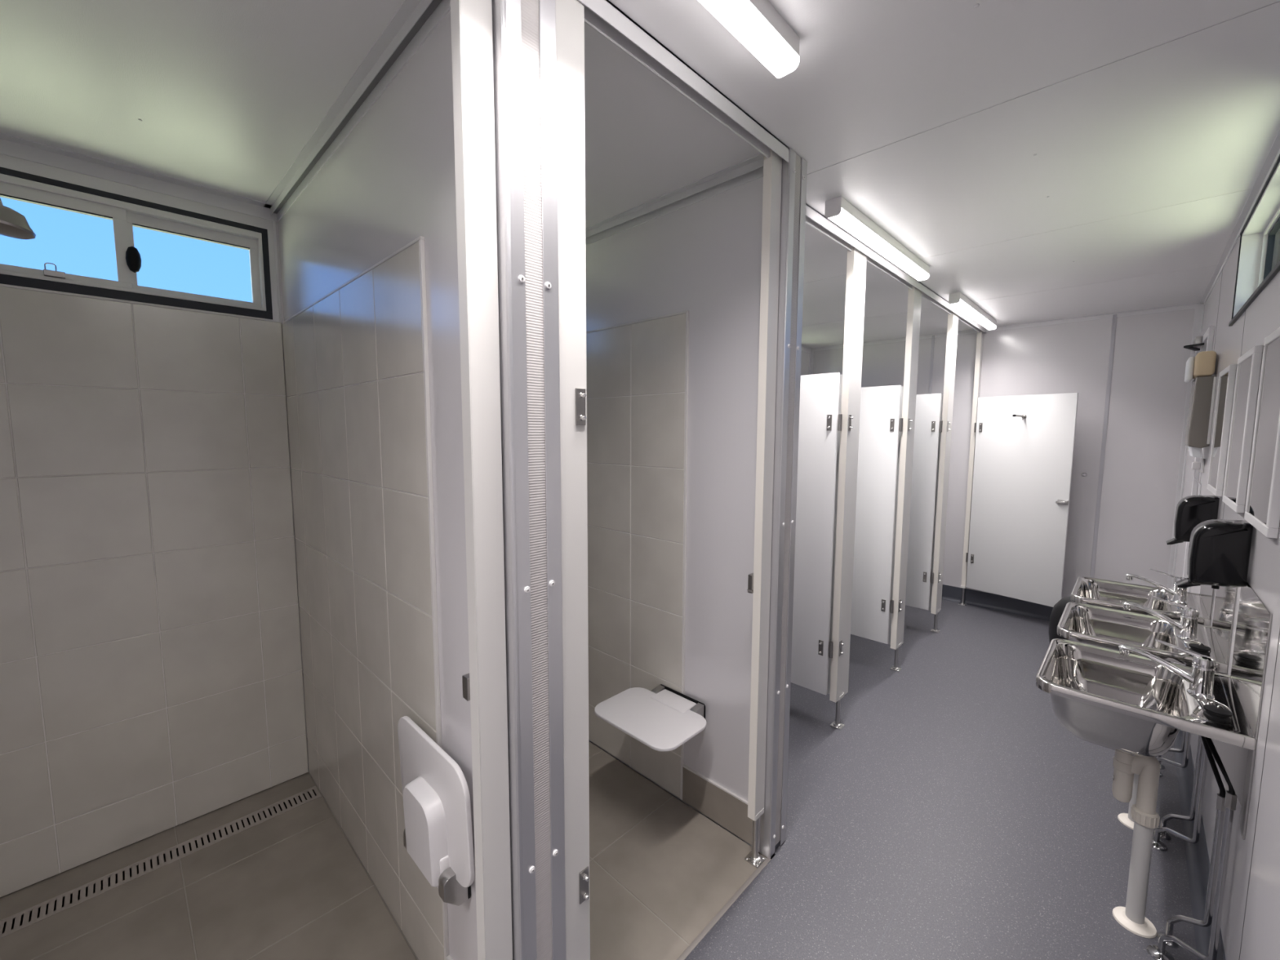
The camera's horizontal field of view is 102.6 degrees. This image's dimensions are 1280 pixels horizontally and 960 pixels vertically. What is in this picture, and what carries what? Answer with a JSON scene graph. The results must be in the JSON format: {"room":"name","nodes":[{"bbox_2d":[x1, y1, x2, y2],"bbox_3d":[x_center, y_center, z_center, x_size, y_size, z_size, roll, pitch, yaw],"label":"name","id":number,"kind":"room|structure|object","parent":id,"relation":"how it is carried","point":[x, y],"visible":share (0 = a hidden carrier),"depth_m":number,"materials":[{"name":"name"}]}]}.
{"room":"public restroom","nodes":[
{"label":"public restroom","id":0,"kind":"room"},
{"bbox_2d":[277,9,477,959],"bbox_3d":[-0.819,0.168,1.615,1.678,2.399,0.098,5,7,44],"label":"wall partition","id":1,"kind":"structure","parent":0,"point":[390,184],"depth_m":1.20,"materials":[{"name":"white laminate"}]},
{"bbox_2d":[263,0,450,222],"bbox_3d":[-0.875,-0.999,1.464,1.650,0.048,0.046,5,7,44],"label":"rail","id":2,"kind":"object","parent":1,"relation":"attached to","point":[414,21],"depth_m":1.30,"materials":[{"name":"white metal"}]},
{"bbox_2d":[281,235,448,959],"bbox_3d":[-0.973,0.369,1.708,1.336,1.934,0.010,5,7,44],"label":"wall tiles","id":3,"kind":"structure","parent":1,"relation":"attached to","point":[356,357],"depth_m":1.54,"materials":[{"name":"white tile"}]},
{"bbox_2d":[397,715,474,906],"bbox_3d":[-0.509,0.803,1.246,0.376,0.364,0.078,5,7,44],"label":"shower seat","id":4,"kind":"object","parent":3,"relation":"attached to","point":[437,833],"visible":1,"depth_m":1.19,"materials":[{"name":"white plastic"}]},
{"bbox_2d":[445,954,453,959],"bbox_3d":[-0.380,1.312,1.215,0.323,0.153,0.010,5,7,44],"label":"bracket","id":5,"kind":"structure","parent":1,"relation":"attached to","point":[447,957],"depth_m":1.31,"materials":[{"name":"silver metal"}]},
{"bbox_2d":[491,0,565,959],"bbox_3d":[-0.226,0.213,1.038,0.074,2.374,0.120,5,7,44],"label":"post","id":6,"kind":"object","parent":1,"relation":"attached to","point":[524,31],"depth_m":0.99,"materials":[{"name":"silver metal"}]},
{"bbox_2d":[577,0,788,162],"bbox_3d":[0.139,-0.980,1.282,0.034,0.044,0.891,5,7,44],"label":"trim","id":7,"kind":"structure","parent":1,"relation":"attached to","point":[603,16],"depth_m":1.22,"materials":[{"name":"white metal"}]},
{"bbox_2d":[0,741,766,959],"bbox_3d":[-0.841,1.405,1.704,1.689,0.120,1.977,5,7,44],"label":"floor","id":8,"kind":"structure","parent":0,"point":[291,885],"depth_m":1.67,"materials":[{"name":"brown tile"}]},
{"bbox_2d":[0,786,320,938],"bbox_3d":[-1.676,1.335,1.806,0.088,0.007,0.947,5,7,44],"label":"drain grate","id":9,"kind":"object","parent":8,"relation":"in","point":[91,894],"visible":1,"depth_m":1.78,"materials":[{"name":"silver metal"}]},
{"bbox_2d":[450,0,512,959],"bbox_3d":[-0.302,0.220,0.983,0.052,2.367,0.067,5,7,44],"label":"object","id":10,"kind":"object","parent":8,"relation":"on","point":[485,686],"visible":1,"depth_m":0.94,"materials":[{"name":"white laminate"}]},
{"bbox_2d":[555,0,590,959],"bbox_3d":[-0.143,0.213,1.096,0.047,2.361,0.073,5,7,44],"label":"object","id":11,"kind":"object","parent":8,"relation":"on","point":[570,14],"visible":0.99,"depth_m":1.07,"materials":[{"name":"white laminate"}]},
{"bbox_2d":[743,148,782,868],"bbox_3d":[0.406,0.161,1.696,0.058,2.366,0.077,5,7,44],"label":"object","id":12,"kind":"object","parent":8,"relation":"on","point":[758,581],"visible":0.99,"depth_m":1.67,"materials":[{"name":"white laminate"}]},
{"bbox_2d":[0,153,809,895],"bbox_3d":[-0.859,0.079,2.830,0.075,2.550,7.740,5,7,44],"label":"wall","id":13,"kind":"structure","parent":0,"point":[6,162],"depth_m":1.85,"materials":[{"name":"white"}]},
{"bbox_2d":[0,166,272,319],"bbox_3d":[-1.774,-0.794,1.766,0.079,0.349,0.817,5,7,44],"label":"window","id":14,"kind":"structure","parent":13,"relation":"in","point":[126,212],"depth_m":1.77,"materials":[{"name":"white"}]},
{"bbox_2d":[0,132,277,221],"bbox_3d":[-1.773,-1.024,1.689,0.046,0.046,0.971,5,7,44],"label":"trim","id":15,"kind":"structure","parent":13,"relation":"attached to","point":[10,145],"depth_m":1.74,"materials":[{"name":"white"}]},
{"bbox_2d":[0,283,308,897],"bbox_3d":[-1.794,0.351,1.827,0.010,1.941,0.961,5,7,44],"label":"wall tiles","id":16,"kind":"structure","parent":13,"relation":"attached to","point":[151,673],"depth_m":1.82,"materials":[{"name":"white tile"}]},
{"bbox_2d":[272,220,281,320],"bbox_3d":[-1.460,-0.840,2.062,0.004,0.388,0.007,5,7,44],"label":"trim","id":17,"kind":"structure","parent":13,"relation":"attached to","point":[274,223],"depth_m":2.06,"materials":[{"name":"white metal"}]},
{"bbox_2d":[801,344,813,352],"bbox_3d":[0.575,-1.242,4.100,0.046,0.046,3.558,5,7,44],"label":"trim","id":18,"kind":"structure","parent":13,"relation":"attached to","point":[806,348],"depth_m":5.29,"materials":[{"name":"white"}]},
{"bbox_2d":[0,0,1279,347],"bbox_3d":[0.174,-1.073,1.721,2.950,0.062,7.700,5,7,44],"label":"ceiling","id":19,"kind":"structure","parent":0,"point":[1044,160],"depth_m":1.42,"materials":[{"name":"white paint"}]},
{"bbox_2d":[697,0,799,78],"bbox_3d":[-0.065,-0.922,0.758,0.063,0.065,1.152,5,7,44],"label":"ceiling light","id":20,"kind":"object","parent":19,"relation":"attached to","point":[757,24],"visible":1,"depth_m":1.06,"materials":[{"name":"white plastic"}]},
{"bbox_2d":[824,195,929,280],"bbox_3d":[1.122,-1.066,2.340,0.063,0.065,1.131,5,7,44],"label":"ceiling light","id":21,"kind":"object","parent":19,"relation":"attached to","point":[837,210],"visible":1,"depth_m":2.18,"materials":[{"name":"white plastic"}]},
{"bbox_2d":[948,292,996,329],"bbox_3d":[2.381,-1.183,3.639,0.063,0.065,1.151,5,7,44],"label":"ceiling light","id":22,"kind":"object","parent":19,"relation":"attached to","point":[957,300],"visible":1,"depth_m":3.49,"materials":[{"name":"white plastic"}]},
{"bbox_2d":[585,177,763,846],"bbox_3d":[-0.114,0.103,2.339,1.678,2.399,0.092,5,7,44],"label":"wall partition","id":23,"kind":"structure","parent":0,"point":[703,258],"depth_m":1.89,"materials":[{"name":"white laminate"}]},
{"bbox_2d":[586,311,688,799],"bbox_3d":[-0.283,0.294,2.450,1.286,1.948,0.010,5,7,44],"label":"wall tiles","id":24,"kind":"structure","parent":23,"relation":"attached to","point":[637,372],"depth_m":2.17,"materials":[{"name":"white tile"}]},
{"bbox_2d":[594,684,706,751],"bbox_3d":[0.055,0.912,1.941,0.392,0.092,0.326,5,7,44],"label":"shower seat","id":25,"kind":"object","parent":24,"relation":"attached to","point":[663,718],"visible":1,"depth_m":1.91,"materials":[{"name":"white plastic"}]},
{"bbox_2d":[585,153,764,245],"bbox_3d":[-0.168,-1.065,2.190,1.650,0.048,0.046,5,7,44],"label":"trim","id":26,"kind":"structure","parent":23,"relation":"attached to","point":[751,169],"depth_m":1.89,"materials":[{"name":"white metal"}]},
{"bbox_2d":[682,764,752,844],"bbox_3d":[0.310,1.245,1.958,0.373,0.153,0.010,5,7,44],"label":"baseboard","id":27,"kind":"structure","parent":23,"relation":"attached to","point":[717,802],"depth_m":1.97,"materials":[{"name":"brown tile"}]},
{"bbox_2d":[676,857,770,959],"bbox_3d":[-0.231,1.426,1.109,0.015,0.052,1.975,5,7,44],"label":"trim","id":28,"kind":"structure","parent":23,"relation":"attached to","point":[756,873],"depth_m":1.61,"materials":[{"name":"silver metal"}]},
{"bbox_2d":[751,147,807,858],"bbox_3d":[0.476,0.148,1.759,0.074,2.374,0.122,5,7,44],"label":"post","id":29,"kind":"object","parent":23,"relation":"attached to","point":[772,823],"depth_m":1.72,"materials":[{"name":"silver metal"}]},
{"bbox_2d":[805,203,986,333],"bbox_3d":[1.663,-1.140,3.050,0.034,0.044,3.558,5,7,44],"label":"trim","id":30,"kind":"structure","parent":23,"relation":"attached to","point":[814,219],"depth_m":2.56,"materials":[{"name":"white metal"}]},
{"bbox_2d":[684,599,1197,959],"bbox_3d":[0.165,1.385,1.950,2.790,0.120,7.540,5,7,44],"label":"floor","id":31,"kind":"structure","parent":0,"point":[952,814],"depth_m":1.95,"materials":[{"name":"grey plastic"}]},
{"bbox_2d":[827,374,842,693],"bbox_3d":[0.470,0.324,3.089,1.496,1.782,0.056,5,7,44],"label":"divider","id":32,"kind":"object","parent":31,"relation":"on","point":[841,375],"visible":0.02,"depth_m":2.57,"materials":[{"name":"white laminate"}]},
{"bbox_2d":[829,246,866,729],"bbox_3d":[1.025,0.082,2.527,0.061,2.374,0.148,5,7,44],"label":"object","id":33,"kind":"object","parent":31,"relation":"on","point":[856,260],"visible":0.98,"depth_m":2.49,"materials":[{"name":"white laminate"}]},
{"bbox_2d":[791,372,842,695],"bbox_3d":[0.702,0.263,2.705,0.680,1.587,0.038,5,7,44],"label":"door","id":34,"kind":"structure","parent":33,"relation":"attached to","point":[820,419],"depth_m":2.54,"materials":[{"name":"white laminate"}]},
{"bbox_2d":[888,386,903,644],"bbox_3d":[1.081,0.268,3.716,1.496,1.782,0.056,5,7,44],"label":"divider","id":35,"kind":"object","parent":31,"relation":"on","point":[902,387],"visible":0.02,"depth_m":3.19,"materials":[{"name":"white laminate"}]},
{"bbox_2d":[889,285,921,671],"bbox_3d":[1.635,0.025,3.154,0.061,2.374,0.140,5,7,44],"label":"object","id":36,"kind":"object","parent":31,"relation":"on","point":[914,295],"visible":0.98,"depth_m":3.12,"materials":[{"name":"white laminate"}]},
{"bbox_2d":[850,385,902,644],"bbox_3d":[1.313,0.208,3.336,0.680,1.591,0.038,5,7,44],"label":"door","id":37,"kind":"structure","parent":36,"relation":"attached to","point":[881,423],"depth_m":3.19,"materials":[{"name":"white laminate"}]},
{"bbox_2d":[905,394,943,610],"bbox_3d":[1.691,0.211,4.343,1.496,1.782,0.056,5,7,44],"label":"divider","id":38,"kind":"object","parent":31,"relation":"on","point":[942,395],"visible":0.02,"depth_m":3.81,"materials":[{"name":"white laminate"}]},
{"bbox_2d":[929,311,958,632],"bbox_3d":[2.245,-0.031,3.780,0.061,2.374,0.144,5,7,44],"label":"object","id":39,"kind":"object","parent":31,"relation":"on","point":[953,319],"visible":0.99,"depth_m":3.74,"materials":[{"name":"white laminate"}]},
{"bbox_2d":[905,393,942,609],"bbox_3d":[1.922,0.153,3.966,0.680,1.595,0.038,5,7,44],"label":"door","id":40,"kind":"structure","parent":39,"relation":"attached to","point":[927,427],"depth_m":3.79,"materials":[{"name":"white laminate"}]},
{"bbox_2d":[958,329,983,605],"bbox_3d":[2.851,-0.088,4.406,0.056,2.374,0.090,5,7,44],"label":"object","id":41,"kind":"object","parent":31,"relation":"on","point":[980,340],"visible":0.94,"depth_m":4.37,"materials":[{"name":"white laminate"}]},
{"bbox_2d":[965,392,1078,607],"bbox_3d":[2.985,0.146,4.086,0.098,1.626,0.675,-4,7,-35],"label":"door","id":42,"kind":"structure","parent":41,"relation":"attached to","point":[1024,444],"depth_m":4.07,"materials":[{"name":"white laminate"}]},
{"bbox_2d":[1048,595,1075,642],"bbox_3d":[2.997,0.991,3.466,0.356,0.398,0.356,5,7,44],"label":"rubbish bin","id":43,"kind":"object","parent":31,"relation":"on","point":[1059,607],"visible":0.13,"depth_m":3.49,"materials":[{"name":"black plastic"}]},
{"bbox_2d":[1117,773,1138,829],"bbox_3d":[1.903,1.043,1.964,0.130,0.570,0.100,5,7,44],"label":"pipe","id":44,"kind":"object","parent":31,"relation":"on","point":[1126,819],"visible":0.12,"depth_m":1.97,"materials":[{"name":"beige plastic"}]},
{"bbox_2d":[1111,750,1160,937],"bbox_3d":[1.514,1.079,1.563,0.130,0.570,0.100,5,7,44],"label":"pipe","id":45,"kind":"object","parent":31,"relation":"on","point":[1131,917],"visible":0.86,"depth_m":1.55,"materials":[{"name":"beige plastic"}]},
{"bbox_2d":[1156,730,1186,769],"bbox_3d":[2.374,0.924,2.272,0.103,0.753,0.055,5,7,44],"label":"supply pipe","id":46,"kind":"object","parent":31,"relation":"on","point":[1171,749],"visible":0.25,"depth_m":2.26,"materials":[{"name":"grey metal"}]},
{"bbox_2d":[1156,731,1191,777],"bbox_3d":[2.295,0.928,2.224,0.092,0.753,0.177,2,6,19],"label":"supply pipe","id":47,"kind":"object","parent":31,"relation":"on","point":[1188,736],"visible":0.34,"depth_m":2.16,"materials":[{"name":"grey metal"}]},
{"bbox_2d":[1153,664,1203,839],"bbox_3d":[1.984,0.960,1.872,0.103,0.753,0.055,5,7,44],"label":"supply pipe","id":48,"kind":"object","parent":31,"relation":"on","point":[1164,819],"visible":0.46,"depth_m":1.85,"materials":[{"name":"grey metal"}]},
{"bbox_2d":[1151,665,1208,851],"bbox_3d":[1.905,0.964,1.824,0.092,0.753,0.177,2,6,19],"label":"supply pipe","id":49,"kind":"object","parent":31,"relation":"on","point":[1157,844],"visible":0.55,"depth_m":1.75,"materials":[{"name":"grey metal"}]},
{"bbox_2d":[1156,735,1226,948],"bbox_3d":[1.594,0.996,1.472,0.103,0.753,0.055,5,7,44],"label":"supply pipe","id":50,"kind":"object","parent":31,"relation":"on","point":[1220,798],"visible":0.71,"depth_m":1.44,"materials":[{"name":"grey metal"}]},
{"bbox_2d":[1146,736,1237,959],"bbox_3d":[1.515,1.000,1.424,0.092,0.753,0.177,2,6,19],"label":"supply pipe","id":51,"kind":"object","parent":31,"relation":"on","point":[1157,953],"visible":0.89,"depth_m":1.35,"materials":[{"name":"grey metal"}]},
{"bbox_2d":[813,308,1195,598],"bbox_3d":[2.820,-0.070,4.557,2.790,2.550,0.079,5,7,44],"label":"wall","id":52,"kind":"structure","parent":0,"point":[1127,373],"depth_m":3.87,"materials":[{"name":"white paint"}]},
{"bbox_2d":[808,350,813,374],"bbox_3d":[1.794,-0.249,5.470,0.030,2.230,0.030,5,7,44],"label":"trim","id":53,"kind":"structure","parent":52,"relation":"attached to","point":[811,352],"depth_m":5.38,"materials":[{"name":"white"}]},
{"bbox_2d":[942,584,1053,621],"bbox_3d":[2.779,1.019,4.621,2.790,0.130,0.034,5,7,44],"label":"baseboard","id":54,"kind":"structure","parent":52,"relation":"attached to","point":[973,597],"depth_m":4.37,"materials":[{"name":"grey plastic"}]},
{"bbox_2d":[811,302,1203,351],"bbox_3d":[2.788,-1.271,4.409,2.790,0.030,0.030,5,7,44],"label":"trim","id":55,"kind":"structure","parent":52,"relation":"attached to","point":[1188,306],"depth_m":4.00,"materials":[{"name":"white"}]},
{"bbox_2d":[1166,304,1204,588],"bbox_3d":[3.768,-0.063,3.556,0.040,2.230,0.040,5,7,44],"label":"trim","id":56,"kind":"structure","parent":52,"relation":"attached to","point":[1198,313],"depth_m":3.55,"materials":[{"name":"white"}]},
{"bbox_2d":[1178,163,1279,959],"bbox_3d":[1.197,0.272,0.845,0.076,2.550,7.740,5,7,44],"label":"wall","id":57,"kind":"structure","parent":0,"point":[1250,925],"depth_m":1.27,"materials":[{"name":"white paint"}]},
{"bbox_2d":[1071,576,1213,626],"bbox_3d":[2.278,0.501,2.352,0.432,0.574,0.460,5,7,44],"label":"basin","id":58,"kind":"object","parent":57,"relation":"attached to","point":[1112,594],"visible":0.52,"depth_m":2.44,"materials":[{"name":"silver metal"}]},
{"bbox_2d":[1125,568,1187,604],"bbox_3d":[2.322,0.467,2.305,0.204,0.135,0.054,5,7,44],"label":"tap","id":59,"kind":"object","parent":58,"relation":"on","point":[1179,594],"visible":0.79,"depth_m":2.26,"materials":[{"name":"silver metal"}]},
{"bbox_2d":[1057,586,1237,674],"bbox_3d":[1.888,0.537,1.951,0.432,0.574,0.460,5,7,44],"label":"basin","id":60,"kind":"object","parent":57,"relation":"attached to","point":[1091,624],"visible":0.54,"depth_m":1.97,"materials":[{"name":"silver metal"}]},
{"bbox_2d":[1122,595,1199,641],"bbox_3d":[1.932,0.503,1.905,0.204,0.135,0.054,5,7,44],"label":"tap","id":61,"kind":"object","parent":60,"relation":"on","point":[1188,626],"visible":1,"depth_m":1.85,"materials":[{"name":"silver metal"}]},
{"bbox_2d":[1188,640,1211,655],"bbox_3d":[1.936,0.567,1.770,0.145,0.033,0.051,-4,7,-39],"label":"plug","id":62,"kind":"object","parent":60,"relation":"on","point":[1203,649],"visible":0.99,"depth_m":1.73,"materials":[{"name":"black rubber"}]},
{"bbox_2d":[1035,581,1272,839],"bbox_3d":[1.498,0.573,1.551,0.432,0.574,0.460,5,7,44],"label":"basin","id":63,"kind":"object","parent":57,"relation":"attached to","point":[1132,704],"visible":0.96,"depth_m":1.45,"materials":[{"name":"silver metal"}]},
{"bbox_2d":[1118,638,1216,699],"bbox_3d":[1.542,0.539,1.505,0.204,0.135,0.054,5,7,44],"label":"tap","id":64,"kind":"object","parent":63,"relation":"on","point":[1201,679],"visible":1,"depth_m":1.46,"materials":[{"name":"silver metal"}]},
{"bbox_2d":[1203,697,1232,722],"bbox_3d":[1.548,0.603,1.371,0.145,0.033,0.051,-4,7,-39],"label":"plug","id":65,"kind":"object","parent":63,"relation":"on","point":[1218,713],"visible":1,"depth_m":1.33,"materials":[{"name":"black rubber"}]},
{"bbox_2d":[1171,325,1214,663],"bbox_3d":[3.433,0.171,3.218,0.020,2.085,0.950,5,7,44],"label":"door","id":66,"kind":"structure","parent":57,"relation":"in","point":[1189,485],"depth_m":3.16,"materials":[{"name":"white"}]},
{"bbox_2d":[1183,336,1204,351],"bbox_3d":[3.352,-0.828,3.110,0.080,0.073,0.420,5,7,44],"label":"door closer","id":67,"kind":"object","parent":66,"relation":"attached to","point":[1197,343],"depth_m":3.07,"materials":[{"name":"silver metal"}]},
{"bbox_2d":[1166,495,1219,544],"bbox_3d":[2.311,0.171,2.147,0.135,0.216,0.116,5,7,44],"label":"soap dispenser","id":68,"kind":"object","parent":57,"relation":"attached to","point":[1191,511],"visible":0.78,"depth_m":2.11,"materials":[{"name":"black plastic"}]},
{"bbox_2d":[1188,457,1204,592],"bbox_3d":[2.956,0.352,2.758,0.042,0.936,0.115,5,7,44],"label":"pipe","id":69,"kind":"object","parent":57,"relation":"attached to","point":[1195,465],"visible":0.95,"depth_m":2.71,"materials":[{"name":"white plastic"}]},
{"bbox_2d":[1173,729,1225,959],"bbox_3d":[1.144,1.354,0.973,0.034,0.130,7.510,5,7,44],"label":"baseboard","id":70,"kind":"structure","parent":57,"relation":"attached to","point":[1197,860],"depth_m":1.77,"materials":[{"name":"grey plastic"}]},
{"bbox_2d":[1185,375,1217,457],"bbox_3d":[2.896,-0.320,2.655,0.074,0.407,0.278,5,7,44],"label":"dispenser","id":71,"kind":"object","parent":57,"relation":"attached to","point":[1198,428],"visible":1,"depth_m":2.56,"materials":[{"name":"grey plastic"}]},
{"bbox_2d":[1184,356,1195,382],"bbox_3d":[2.909,-0.582,2.713,0.022,0.120,0.205,5,7,44],"label":"pack","id":72,"kind":"object","parent":71,"relation":"on","point":[1190,362],"visible":1,"depth_m":2.65,"materials":[{"name":"white plastic"}]},
{"bbox_2d":[1192,351,1216,378],"bbox_3d":[2.886,-0.586,2.623,0.067,0.120,0.255,5,7,44],"label":"pack","id":73,"kind":"object","parent":71,"relation":"on","point":[1205,361],"visible":0.85,"depth_m":2.54,"materials":[{"name":"beige"}]},
{"bbox_2d":[1200,584,1213,619],"bbox_3d":[2.432,0.386,2.191,0.004,0.314,0.460,5,7,44],"label":"backsplash","id":74,"kind":"structure","parent":57,"relation":"attached to","point":[1206,593],"depth_m":2.13,"materials":[{"name":"silver metal"}]},
{"bbox_2d":[1176,519,1253,589],"bbox_3d":[1.717,0.226,1.537,0.135,0.216,0.116,5,7,44],"label":"soap dispenser","id":75,"kind":"object","parent":57,"relation":"attached to","point":[1219,553],"visible":0.98,"depth_m":1.49,"materials":[{"name":"black plastic"}]},
{"bbox_2d":[1207,364,1236,496],"bbox_3d":[2.447,-0.205,2.159,0.018,0.520,0.372,5,7,44],"label":"wall mirror","id":76,"kind":"object","parent":57,"relation":"attached to","point":[1227,376],"visible":1,"depth_m":2.08,"materials":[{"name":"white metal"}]},
{"bbox_2d":[1212,586,1237,665],"bbox_3d":[2.042,0.422,1.791,0.004,0.314,0.460,5,7,44],"label":"backsplash","id":77,"kind":"structure","parent":57,"relation":"attached to","point":[1225,597],"depth_m":1.74,"materials":[{"name":"silver metal"}]},
{"bbox_2d":[1200,129,1279,305],"bbox_3d":[1.167,-0.940,0.765,0.022,0.022,7.540,5,7,44],"label":"trim","id":78,"kind":"structure","parent":57,"relation":"attached to","point":[1274,152],"depth_m":2.01,"materials":[{"name":"white metal"}]},
{"bbox_2d":[1222,345,1262,512],"bbox_3d":[2.029,-0.167,1.731,0.018,0.520,0.372,5,7,44],"label":"wall mirror","id":79,"kind":"object","parent":57,"relation":"attached to","point":[1249,365],"visible":1,"depth_m":1.66,"materials":[{"name":"white mirror"}]},
{"bbox_2d":[1231,581,1272,740],"bbox_3d":[1.652,0.458,1.391,0.004,0.314,0.460,5,7,44],"label":"backsplash","id":80,"kind":"structure","parent":57,"relation":"attached to","point":[1254,620],"depth_m":1.35,"materials":[{"name":"silver metal"}]},
{"bbox_2d":[1228,154,1279,326],"bbox_3d":[2.126,-0.808,1.701,0.096,0.384,1.281,5,7,44],"label":"window","id":81,"kind":"structure","parent":57,"relation":"in","point":[1259,253],"depth_m":2.09,"materials":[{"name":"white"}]},
{"bbox_2d":[1244,327,1279,538],"bbox_3d":[1.646,-0.131,1.337,0.018,0.520,0.372,5,7,44],"label":"wall mirror","id":82,"kind":"object","parent":57,"relation":"attached to","point":[1262,509],"visible":1,"depth_m":1.34,"materials":[{"name":"white mirror"}]},
{"bbox_3d":[-1.564,0.237,0.851,1.678,2.399,0.098,5,7,44],"label":"wall partition","id":83,"kind":"structure","parent":0,"visible":0},
{"bbox_2d":[0,198,35,239],"bbox_3d":[-1.623,-0.672,1.140,0.110,0.171,0.354,5,7,44],"label":"rose","id":84,"kind":"object","parent":83,"relation":"attached to","point":[14,224],"visible":1,"depth_m":1.23,"materials":[{"name":"silver metal"}]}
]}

